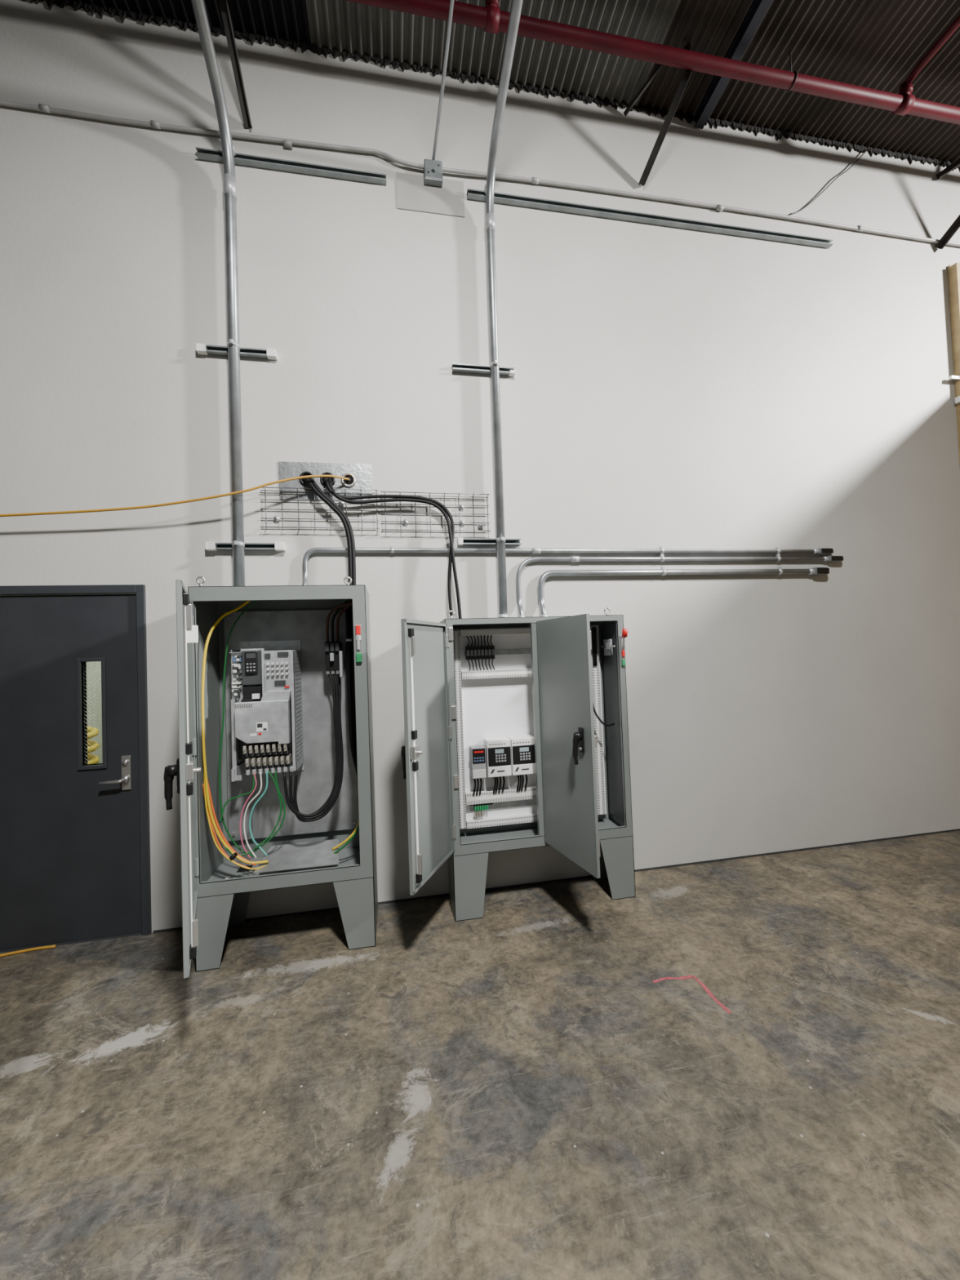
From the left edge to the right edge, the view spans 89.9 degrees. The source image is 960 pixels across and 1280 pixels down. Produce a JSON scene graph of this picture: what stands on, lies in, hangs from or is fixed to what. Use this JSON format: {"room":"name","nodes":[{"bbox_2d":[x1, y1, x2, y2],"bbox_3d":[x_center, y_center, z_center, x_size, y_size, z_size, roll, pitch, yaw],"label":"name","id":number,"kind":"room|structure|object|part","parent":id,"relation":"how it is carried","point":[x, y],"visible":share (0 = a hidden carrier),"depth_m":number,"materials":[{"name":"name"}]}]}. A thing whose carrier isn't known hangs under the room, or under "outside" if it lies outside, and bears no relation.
{"room":"industrial warehouse interior","nodes":[
{"label":"industrial warehouse interior","id":0,"kind":"room"},
{"bbox_2d":[86,661,102,763],"bbox_3d":[-2.740,0.489,3.649,2.400,2.650,1.350,-2,-2,-10],"label":"wall","id":1,"kind":"structure","parent":0,"point":[93,667],"depth_m":4.17,"materials":[{"name":"grey paint"}]},
{"bbox_2d":[66,0,311,44],"bbox_3d":[-3.662,-4.362,-1.268,6.610,0.666,8.000,-2,-2,-10],"label":"sheet","id":2,"kind":"object","parent":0,"point":[286,19],"visible":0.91,"depth_m":3.07,"materials":[{"name":"grey metal"}]},
{"bbox_2d":[0,0,959,933],"bbox_3d":[0.821,-1.417,3.598,17.000,6.200,0.150,-2,-2,-10],"label":"wall","id":3,"kind":"structure","parent":0,"point":[669,388],"depth_m":3.44,"materials":[{"name":"white paint"}]},
{"bbox_2d":[0,594,142,950],"bbox_3d":[-2.526,0.754,2.863,0.920,2.045,0.045,-2,-2,-10],"label":"leaf","id":4,"kind":"object","parent":3,"relation":"attached to","point":[70,869],"visible":0.88,"depth_m":2.85,"materials":[{"name":"grey paint"}]},
{"bbox_2d":[75,657,128,769],"bbox_3d":[-2.271,0.438,2.910,0.273,0.664,0.074,-2,-2,-10],"label":"window frame","id":5,"kind":"structure","parent":4,"relation":"attached to","point":[79,661],"depth_m":2.88,"materials":[{"name":"grey paint"}]},
{"bbox_3d":[-2.330,0.440,2.905,0.154,0.664,0.062,-2,-2,-10],"label":"vision frame","id":6,"kind":"part","parent":5,"relation":"part of","materials":[{"name":"grey paint"}]},
{"bbox_2d":[83,661,102,764],"bbox_3d":[-2.330,0.440,2.902,0.111,0.621,0.001,-2,-2,-10],"label":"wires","id":7,"kind":"object","parent":5,"relation":"in","point":[91,661],"depth_m":2.90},
{"bbox_2d":[120,755,131,790],"bbox_3d":[-2.135,0.801,2.904,0.050,0.205,0.012,-2,-2,-10],"label":"lock plate","id":8,"kind":"object","parent":4,"relation":"attached to","point":[126,770],"visible":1,"depth_m":2.90,"materials":[{"name":"grey metal"}]},
{"bbox_2d":[98,777,125,785],"bbox_3d":[-2.180,0.842,2.862,0.125,0.025,0.065,-2,-2,-10],"label":"lever","id":9,"kind":"object","parent":8,"relation":"attached to","point":[122,780],"visible":1,"depth_m":2.83,"materials":[{"name":"grey metal"}]},
{"bbox_2d":[120,775,129,783],"bbox_3d":[-2.131,0.838,2.888,0.044,0.044,0.018,-2,-2,-10],"label":"rose","id":10,"kind":"object","parent":8,"relation":"attached to","point":[126,777],"visible":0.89,"depth_m":2.88,"materials":[{"name":"grey metal"}]},
{"bbox_2d":[0,584,151,935],"bbox_3d":[-2.532,0.732,2.890,1.020,2.110,0.140,-2,-2,-10],"label":"frame","id":11,"kind":"object","parent":3,"relation":"attached to","point":[138,589],"visible":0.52,"depth_m":2.91,"materials":[{"name":"grey paint"}]},
{"bbox_2d":[0,475,349,516],"bbox_3d":[-2.939,-0.814,2.731,4.257,0.395,0.149,-2,-2,-10],"label":"extension cord","id":12,"kind":"object","parent":3,"relation":"attached to","point":[308,476],"visible":1,"depth_m":2.88,"materials":[{"name":"orange plastic"}]},
{"bbox_2d":[191,0,244,586],"bbox_3d":[-1.360,-2.123,1.953,0.075,3.622,2.268,-2,-2,-10],"label":"vertical conduit","id":13,"kind":"object","parent":3,"relation":"attached to","point":[228,151],"visible":0.95,"depth_m":2.99,"materials":[{"name":"metal"}]},
{"bbox_2d":[218,0,252,128],"bbox_3d":[-1.530,-3.682,2.955,0.058,0.684,0.425,-2,-2,2],"label":"brace","id":14,"kind":"object","parent":3,"relation":"attached to","point":[224,5],"visible":1,"depth_m":3.00,"materials":[{"name":"metal"}]},
{"bbox_2d":[195,342,277,359],"bbox_3d":[-1.554,-1.845,3.079,0.474,0.049,0.044,-2,-2,-10],"label":"channel","id":15,"kind":"object","parent":3,"relation":"attached to","point":[201,348],"visible":0.91,"depth_m":3.08,"materials":[{"name":"metal"}]},
{"bbox_2d":[204,542,285,551],"bbox_3d":[-1.484,-0.592,3.051,0.464,0.049,0.044,-2,-2,-10],"label":"channel","id":16,"kind":"object","parent":3,"relation":"attached to","point":[210,546],"visible":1,"depth_m":3.05,"materials":[{"name":"metal"}]},
{"bbox_2d":[195,146,386,185],"bbox_3d":[-1.226,-3.131,3.183,1.190,0.041,0.040,-2,-2,-10],"label":"channel","id":17,"kind":"object","parent":3,"relation":"attached to","point":[205,154],"visible":1,"depth_m":3.18,"materials":[{"name":"metal"}]},
{"bbox_2d":[277,461,372,500],"bbox_3d":[-1.015,-1.044,3.164,0.590,0.255,0.021,-2,-2,-10],"label":"plate","id":18,"kind":"object","parent":3,"relation":"attached to","point":[359,475],"visible":0.71,"depth_m":3.17,"materials":[{"name":"metal"}]},
{"bbox_2d":[259,486,490,532],"bbox_3d":[-0.668,-0.861,3.203,1.495,0.270,0.048,-2,-2,-10],"label":"basket tray","id":19,"kind":"object","parent":3,"relation":"attached to","point":[277,518],"visible":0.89,"depth_m":3.21,"materials":[{"name":"grey metal"}]},
{"bbox_2d":[273,515,279,521],"bbox_3d":[-1.310,-0.782,3.100,0.036,0.035,0.016,-2,-2,-10],"label":"washer","id":20,"kind":"object","parent":19,"relation":"in","point":[277,518],"depth_m":3.09,"materials":[{"name":"metal"}]},
{"bbox_2d":[402,519,408,524],"bbox_3d":[-0.504,-0.798,3.248,0.036,0.035,0.016,-2,-2,-10],"label":"washer","id":21,"kind":"object","parent":19,"relation":"in","point":[405,522],"depth_m":3.24,"materials":[{"name":"metal"}]},
{"bbox_2d":[304,477,462,626],"bbox_3d":[-0.629,-0.582,3.139,0.994,1.014,0.122,-2,-2,-6],"label":"power cables","id":22,"kind":"object","parent":3,"relation":"attached to","point":[310,482],"visible":0.9,"depth_m":3.14,"materials":[{"name":"black plastic"}]},
{"bbox_2d":[395,172,465,217],"bbox_3d":[-0.343,-3.110,3.362,0.470,0.255,0.007,-2,-2,-10],"label":"board","id":23,"kind":"object","parent":3,"relation":"attached to","point":[412,193],"visible":0.93,"depth_m":3.35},
{"bbox_2d":[423,0,453,186],"bbox_3d":[-0.123,-3.494,2.294,0.126,0.571,2.197,-2,-2,-11],"label":"junction box","id":24,"kind":"object","parent":3,"relation":"attached to","point":[433,169],"visible":0.99,"depth_m":3.21,"materials":[{"name":"metal"}]},
{"bbox_2d":[0,99,959,246],"bbox_3d":[0.769,-3.347,3.553,13.000,0.093,0.041,-2,-2,-10],"label":"conduit","id":25,"kind":"object","parent":3,"relation":"attached to","point":[287,143],"visible":0.96,"depth_m":3.32,"materials":[{"name":"metal"}]},
{"bbox_2d":[451,363,515,377],"bbox_3d":[0.027,-1.892,3.369,0.445,0.046,0.044,-2,-2,-10],"label":"channel","id":26,"kind":"object","parent":3,"relation":"attached to","point":[456,367],"visible":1,"depth_m":3.36,"materials":[{"name":"metal"}]},
{"bbox_2d":[457,537,521,546],"bbox_3d":[0.066,-0.681,3.337,0.445,0.048,0.044,-2,-2,-10],"label":"channel","id":27,"kind":"object","parent":3,"relation":"attached to","point":[460,541],"visible":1,"depth_m":3.33,"materials":[{"name":"metal"}]},
{"bbox_2d":[22,0,959,170],"bbox_3d":[0.738,-4.042,3.584,16.991,0.110,0.018,-2,-2,-10],"label":"sealant edge","id":28,"kind":"object","parent":3,"relation":"attached to","point":[122,12],"visible":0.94,"depth_m":3.43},
{"bbox_2d":[484,0,523,617],"bbox_3d":[0.310,-2.041,2.255,0.077,3.743,2.268,-2,-2,-11],"label":"vertical conduit","id":29,"kind":"object","parent":3,"relation":"attached to","point":[517,5],"visible":0.98,"depth_m":3.28,"materials":[{"name":"metal"}]},
{"bbox_2d":[152,828,959,933],"bbox_3d":[1.118,1.666,3.472,6.290,0.012,0.006,-2,-2,-10],"label":"trim","id":30,"kind":"structure","parent":3,"relation":"attached to","point":[957,829],"depth_m":3.39,"materials":[{"name":"grey plastic"}]},
{"bbox_2d":[302,544,833,585],"bbox_3d":[0.833,-0.516,3.445,4.025,0.332,0.095,-2,-2,-10],"label":"conduit","id":31,"kind":"object","parent":3,"relation":"attached to","point":[392,550],"visible":0.8,"depth_m":3.42,"materials":[{"name":"metal"}]},
{"bbox_2d":[466,188,832,248],"bbox_3d":[1.390,-3.192,3.663,3.010,0.041,0.040,-2,-2,-10],"label":"channel","id":32,"kind":"object","parent":3,"relation":"attached to","point":[472,194],"visible":1,"depth_m":3.63,"materials":[{"name":"metal"}]},
{"bbox_2d":[638,70,692,186],"bbox_3d":[1.337,-3.678,3.476,0.041,0.481,0.460,-1,-2,-33],"label":"brace","id":33,"kind":"object","parent":3,"relation":"attached to","point":[684,81],"visible":1,"depth_m":3.47,"materials":[{"name":"metal"}]},
{"bbox_2d":[515,554,843,617],"bbox_3d":[1.580,-0.412,3.578,2.695,0.466,0.095,-2,-2,-10],"label":"conduit","id":34,"kind":"object","parent":3,"relation":"attached to","point":[572,558],"visible":0.92,"depth_m":3.54,"materials":[{"name":"metal"}]},
{"bbox_2d":[537,566,829,616],"bbox_3d":[1.584,-0.365,3.575,2.390,0.372,0.100,-2,-2,-10],"label":"conduit","id":35,"kind":"object","parent":3,"relation":"attached to","point":[815,571],"visible":0.91,"depth_m":3.55,"materials":[{"name":"metal"}]},
{"bbox_2d":[789,147,869,214],"bbox_3d":[2.880,-3.778,3.951,0.785,0.656,0.018,-2,-2,-9],"label":"wire","id":36,"kind":"object","parent":3,"relation":"attached to","point":[868,148],"visible":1,"depth_m":3.94,"materials":[{"name":"black plastic"}]},
{"bbox_2d":[934,214,959,248],"bbox_3d":[4.103,-3.674,3.864,0.045,0.629,0.696,-1,-2,-30],"label":"brace","id":37,"kind":"object","parent":3,"relation":"attached to","point":[955,225],"visible":1,"depth_m":4.08,"materials":[{"name":"metal"}]},
{"bbox_2d":[946,262,959,464],"bbox_3d":[4.622,-0.848,4.156,1.160,4.820,0.079,-2,-2,-10],"label":"plywood sheathing","id":38,"kind":"object","parent":3,"relation":"attached to","point":[953,271],"visible":1,"depth_m":4.12,"materials":[{"name":"brown wood"}]},
{"bbox_2d":[0,830,959,1279],"bbox_3d":[1.522,1.625,0.296,17.000,0.100,9.600,-2,-2,-10],"label":"floor","id":39,"kind":"structure","parent":0,"point":[512,1092],"depth_m":1.79,"materials":[{"name":"concrete"}]},
{"bbox_2d":[0,944,56,957],"bbox_3d":[-3.139,1.792,2.515,1.467,0.016,0.044,-1,-2,-23],"label":"cord","id":40,"kind":"object","parent":39,"relation":"on","point":[54,945],"visible":1,"depth_m":2.75,"materials":[{"name":"orange plastic"}]},
{"bbox_2d":[0,932,142,952],"bbox_3d":[-2.495,1.782,2.868,0.920,0.008,0.130,-2,-2,-10],"label":"threshold","id":41,"kind":"object","parent":39,"relation":"on","point":[140,933],"visible":0.33,"depth_m":2.83,"materials":[{"name":"grey metal"}]},
{"bbox_2d":[87,726,99,764],"bbox_3d":[-3.060,1.242,3.692,0.230,1.160,0.229,-2,-2,-10],"label":"coil","id":42,"kind":"object","parent":39,"relation":"on","point":[92,730],"visible":0.09,"depth_m":3.73,"materials":[{"name":"yellow"}]},
{"bbox_2d":[163,576,377,978],"bbox_3d":[-1.047,0.678,2.479,0.925,2.090,1.206,-2,-2,-10],"label":"tall cabinet","id":43,"kind":"object","parent":39,"relation":"on","point":[215,890],"visible":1,"depth_m":2.79,"materials":[{"name":"grey metal"}]},
{"bbox_3d":[-1.153,0.529,1.903,0.005,1.425,0.018,-1,-2,-29],"label":"door latch rod","id":44,"kind":"part","parent":43,"relation":"part of","materials":[{"name":"white metal"}]},
{"bbox_3d":[-1.403,1.549,2.547,0.195,0.380,0.004,-2,-2,-10],"label":"leg","id":45,"kind":"part","parent":43,"relation":"part of","materials":[{"name":"grey paint"}]},
{"bbox_3d":[-1.481,1.563,2.972,0.195,0.380,0.004,-2,-2,-10],"label":"leg","id":46,"kind":"part","parent":43,"relation":"part of","materials":[{"name":"grey paint"}]},
{"bbox_2d":[229,640,303,782],"bbox_3d":[-1.279,0.412,2.884,0.362,0.820,0.273,-2,-2,-10],"label":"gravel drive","id":47,"kind":"object","parent":43,"relation":"attached to","point":[267,710],"visible":0.99,"depth_m":2.79,"materials":[{"name":"metal"}]},
{"bbox_2d":[257,723,266,730],"bbox_3d":[-1.247,0.497,2.749,0.050,0.040,0.002,-2,-2,-10],"label":"print","id":48,"kind":"object","parent":47,"relation":"attached to","point":[260,726],"depth_m":2.75,"materials":[{"name":"white paper"}]},
{"bbox_2d":[238,684,292,759],"bbox_3d":[-1.280,0.392,2.881,0.320,0.620,0.010,-2,-2,-10],"label":"cover","id":49,"kind":"object","parent":47,"relation":"on","point":[241,744],"depth_m":2.87,"materials":[{"name":"grey plastic"}]},
{"bbox_3d":[-1.188,0.169,2.814,0.130,0.195,0.010,-2,-2,-10],"label":"plate dark","id":50,"kind":"part","parent":47,"relation":"part of","materials":[{"name":"grey plastic"}]},
{"bbox_3d":[-1.183,0.189,2.822,0.150,0.255,0.006,-2,-2,-10],"label":"plate","id":51,"kind":"part","parent":47,"relation":"part of","materials":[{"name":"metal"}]},
{"bbox_2d":[200,599,358,870],"bbox_3d":[-1.128,0.504,2.817,0.887,1.530,0.214,-2,-2,-18],"label":"wiring","id":52,"kind":"object","parent":43,"relation":"on","point":[291,802],"visible":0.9,"depth_m":2.78,"materials":[{"name":"multicoloured"}]},
{"bbox_3d":[-1.183,0.518,3.042,0.780,1.410,0.010,-2,-2,-10],"label":"panel","id":53,"kind":"part","parent":43,"relation":"part of","materials":[{"name":"grey metal"}]},
{"bbox_3d":[-1.039,1.251,2.795,0.450,0.046,0.270,-2,-2,-10],"label":"loose plate","id":54,"kind":"part","parent":43,"relation":"part of","materials":[{"name":"metal"}]},
{"bbox_2d":[324,641,343,677],"bbox_3d":[-0.906,0.121,3.006,0.105,0.220,0.184,-2,-2,-10],"label":"block","id":55,"kind":"object","parent":43,"relation":"attached to","point":[333,650],"visible":1,"depth_m":2.95,"materials":[{"name":"black plastic"}]},
{"bbox_3d":[-0.852,0.148,2.952,0.018,0.160,0.060,-2,-2,-10],"label":"lever","id":56,"kind":"part","parent":55,"relation":"part of","materials":[{"name":"grey plastic"}]},
{"bbox_3d":[-0.698,1.527,2.676,0.220,0.380,0.004,-2,-2,-10],"label":"leg","id":57,"kind":"part","parent":43,"relation":"part of","materials":[{"name":"grey paint"}]},
{"bbox_3d":[-0.686,0.021,2.722,0.032,0.210,0.008,-2,-2,-10],"label":"operator plate","id":58,"kind":"part","parent":43,"relation":"part of","materials":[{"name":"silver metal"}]},
{"bbox_3d":[-0.631,1.530,2.908,0.004,0.380,0.436,-2,-2,-10],"label":"leg","id":59,"kind":"part","parent":43,"relation":"part of","materials":[{"name":"grey paint"}]},
{"bbox_2d":[400,607,635,921],"bbox_3d":[0.275,0.739,2.897,1.481,1.894,0.854,-2,-2,-10],"label":"tall cabinet","id":60,"kind":"object","parent":39,"relation":"on","point":[544,685],"visible":0.99,"depth_m":2.95,"materials":[{"name":"grey metal"}]},
{"bbox_3d":[-0.335,0.584,2.457,0.005,1.285,0.018,-3,-2,19],"label":"door latch rod","id":61,"kind":"part","parent":60,"relation":"part of","materials":[{"name":"white metal"}]},
{"bbox_3d":[-0.182,1.513,3.060,0.004,0.390,0.300,-2,-2,-10],"label":"leg","id":62,"kind":"part","parent":60,"relation":"part of","materials":[{"name":"grey paint"}]},
{"bbox_3d":[-0.049,1.505,2.934,0.220,0.390,0.004,-2,-2,-10],"label":"leg","id":63,"kind":"part","parent":60,"relation":"part of","materials":[{"name":"grey paint"}]},
{"bbox_2d":[469,744,486,778],"bbox_3d":[-0.014,0.804,3.179,0.096,0.200,0.106,-2,-2,-10],"label":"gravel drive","id":64,"kind":"object","parent":60,"relation":"attached to","point":[477,762],"visible":1,"depth_m":3.13,"materials":[{"name":"grey plastic"}]},
{"bbox_2d":[465,635,495,671],"bbox_3d":[0.003,0.090,3.230,0.196,0.243,0.057,-2,-2,-10],"label":"blocks","id":65,"kind":"object","parent":60,"relation":"on","point":[478,652],"visible":1,"depth_m":3.21,"materials":[{"name":"grey plastic"}]},
{"bbox_2d":[473,802,493,817],"bbox_3d":[0.022,1.128,3.205,0.130,0.083,0.047,-2,-2,-10],"label":"block","id":66,"kind":"object","parent":60,"relation":"on","point":[479,808],"visible":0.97,"depth_m":3.19,"materials":[{"name":"green plastic"}]},
{"bbox_2d":[483,736,511,777],"bbox_3d":[0.117,0.775,3.191,0.159,0.240,0.131,-2,-2,-10],"label":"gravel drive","id":67,"kind":"object","parent":60,"relation":"attached to","point":[498,749],"visible":0.98,"depth_m":3.13,"materials":[{"name":"white plastic"}]},
{"bbox_2d":[472,774,527,795],"bbox_3d":[0.135,0.949,3.189,0.370,0.124,0.027,-2,-2,-10],"label":"lead","id":68,"kind":"object","parent":60,"relation":"on","point":[496,781],"visible":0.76,"depth_m":3.18,"materials":[{"name":"black"}]},
{"bbox_3d":[0.337,0.595,3.308,0.860,1.070,0.008,-2,-2,-10],"label":"din rail","id":69,"kind":"part","parent":60,"relation":"part of","materials":[{"name":"metal"}]},
{"bbox_2d":[507,734,535,775],"bbox_3d":[0.281,0.770,3.221,0.163,0.240,0.131,-2,-2,-10],"label":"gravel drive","id":70,"kind":"object","parent":60,"relation":"attached to","point":[522,747],"visible":0.92,"depth_m":3.16,"materials":[{"name":"white metal"}]},
{"bbox_3d":[0.350,0.577,3.320,1.052,1.335,0.010,-2,-2,-10],"label":"panel","id":71,"kind":"part","parent":60,"relation":"part of","materials":[{"name":"white paint"}]},
{"bbox_3d":[0.837,1.485,3.397,0.230,0.390,0.004,-2,-2,-10],"label":"leg","id":72,"kind":"part","parent":60,"relation":"part of","materials":[{"name":"grey paint"}]},
{"bbox_2d":[591,626,615,726],"bbox_3d":[0.825,0.242,3.248,0.149,0.673,0.207,-2,-2,-10],"label":"mechanism","id":73,"kind":"object","parent":60,"relation":"attached to","point":[608,651],"visible":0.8,"depth_m":3.31,"materials":[{"name":"grey plastic"}]},
{"bbox_3d":[0.890,1.476,3.106,0.230,0.390,0.004,-2,-2,-10],"label":"leg","id":74,"kind":"part","parent":60,"relation":"part of","materials":[{"name":"grey paint"}]},
{"bbox_3d":[0.935,0.069,3.154,0.022,0.200,0.008,-2,-2,-10],"label":"operator plate","id":75,"kind":"part","parent":60,"relation":"part of","materials":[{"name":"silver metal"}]},
{"bbox_3d":[0.939,0.018,3.138,0.012,0.103,0.037,-1,-2,-24],"label":"operator rod","id":76,"kind":"part","parent":60,"relation":"part of","materials":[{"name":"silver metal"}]},
{"bbox_3d":[0.943,-0.047,3.128,0.034,0.057,0.042,-1,-2,-26],"label":"operator knob","id":77,"kind":"part","parent":60,"relation":"part of","materials":[{"name":"red plastic"}]},
{"bbox_3d":[0.974,1.477,3.272,0.004,0.390,0.300,-2,-2,-10],"label":"leg","id":78,"kind":"part","parent":60,"relation":"part of","materials":[{"name":"grey paint"}]},
{"bbox_2d":[653,975,731,1013],"bbox_3d":[0.968,1.644,2.225,0.228,0.001,0.275,-2,-2,-10],"label":"pink chalk mark","id":79,"kind":"object","parent":39,"relation":"on","point":[704,986],"visible":1,"depth_m":2.31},
{"bbox_2d":[305,0,680,106],"bbox_3d":[0.738,-4.493,-0.461,2.380,0.666,8.000,-2,-2,-10],"label":"sheet","id":80,"kind":"object","parent":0,"point":[341,24],"visible":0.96,"depth_m":3.25,"materials":[{"name":"grey metal"}]},
{"bbox_2d":[639,0,959,163],"bbox_3d":[5.845,-4.660,0.477,8.050,0.666,8.000,-2,-2,-10],"label":"sheet","id":81,"kind":"object","parent":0,"point":[873,44],"visible":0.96,"depth_m":3.48,"materials":[{"name":"grey metal"}]},
{"bbox_2d":[623,64,662,116],"bbox_3d":[1.193,-4.043,3.540,0.029,0.148,0.307,-1,-2,-44],"label":"brace","id":82,"kind":"object","parent":81,"relation":"attached to","point":[659,68],"visible":0.93,"depth_m":3.53,"materials":[{"name":"metal"}]},
{"bbox_2d":[345,0,959,124],"bbox_3d":[2.119,-4.129,1.611,13.000,0.375,3.603,-2,-2,-10],"label":"pipe","id":83,"kind":"object","parent":81,"relation":"hanging from","point":[490,18],"visible":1,"depth_m":3.23,"materials":[{"name":"red metal"}]},
{"bbox_2d":[484,0,498,7],"bbox_3d":[0.075,-3.948,2.996,0.084,0.140,0.093,-2,-2,-10],"label":"outlet","id":84,"kind":"object","parent":83,"relation":"attached to","point":[489,3],"depth_m":2.97,"materials":[{"name":"red paint"}]},
{"bbox_3d":[2.198,-4.081,3.403,0.009,0.175,0.009,-1,-2,-33],"label":"hanger rod","id":85,"kind":"part","parent":83,"relation":"part of","materials":[{"name":"metal"}]},
{"bbox_2d":[897,81,913,94],"bbox_3d":[3.147,-4.044,3.560,0.084,0.140,0.093,-2,-2,-10],"label":"outlet","id":86,"kind":"object","parent":83,"relation":"attached to","point":[906,87],"depth_m":3.53,"materials":[{"name":"red paint"}]},
{"bbox_2d":[684,41,691,76],"bbox_3d":[1.437,-4.014,3.323,0.040,0.232,0.040,-2,-2,-10],"label":"brace","id":87,"kind":"object","parent":81,"relation":"attached to","point":[686,47],"visible":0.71,"depth_m":3.33,"materials":[{"name":"metal"}]},
{"bbox_2d":[693,0,773,128],"bbox_3d":[2.412,-4.489,-0.160,0.070,0.726,7.990,-2,-2,-10],"label":"joist","id":88,"kind":"object","parent":81,"relation":"attached to","point":[759,8],"visible":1,"depth_m":3.32,"materials":[{"name":"grey metal"}]},
{"bbox_2d":[936,158,959,179],"bbox_3d":[4.145,-4.100,4.048,0.456,0.217,0.047,-3,-2,32],"label":"brace","id":89,"kind":"object","parent":81,"relation":"attached to","point":[956,163],"visible":1,"depth_m":4.13,"materials":[{"name":"metal"}]}
]}

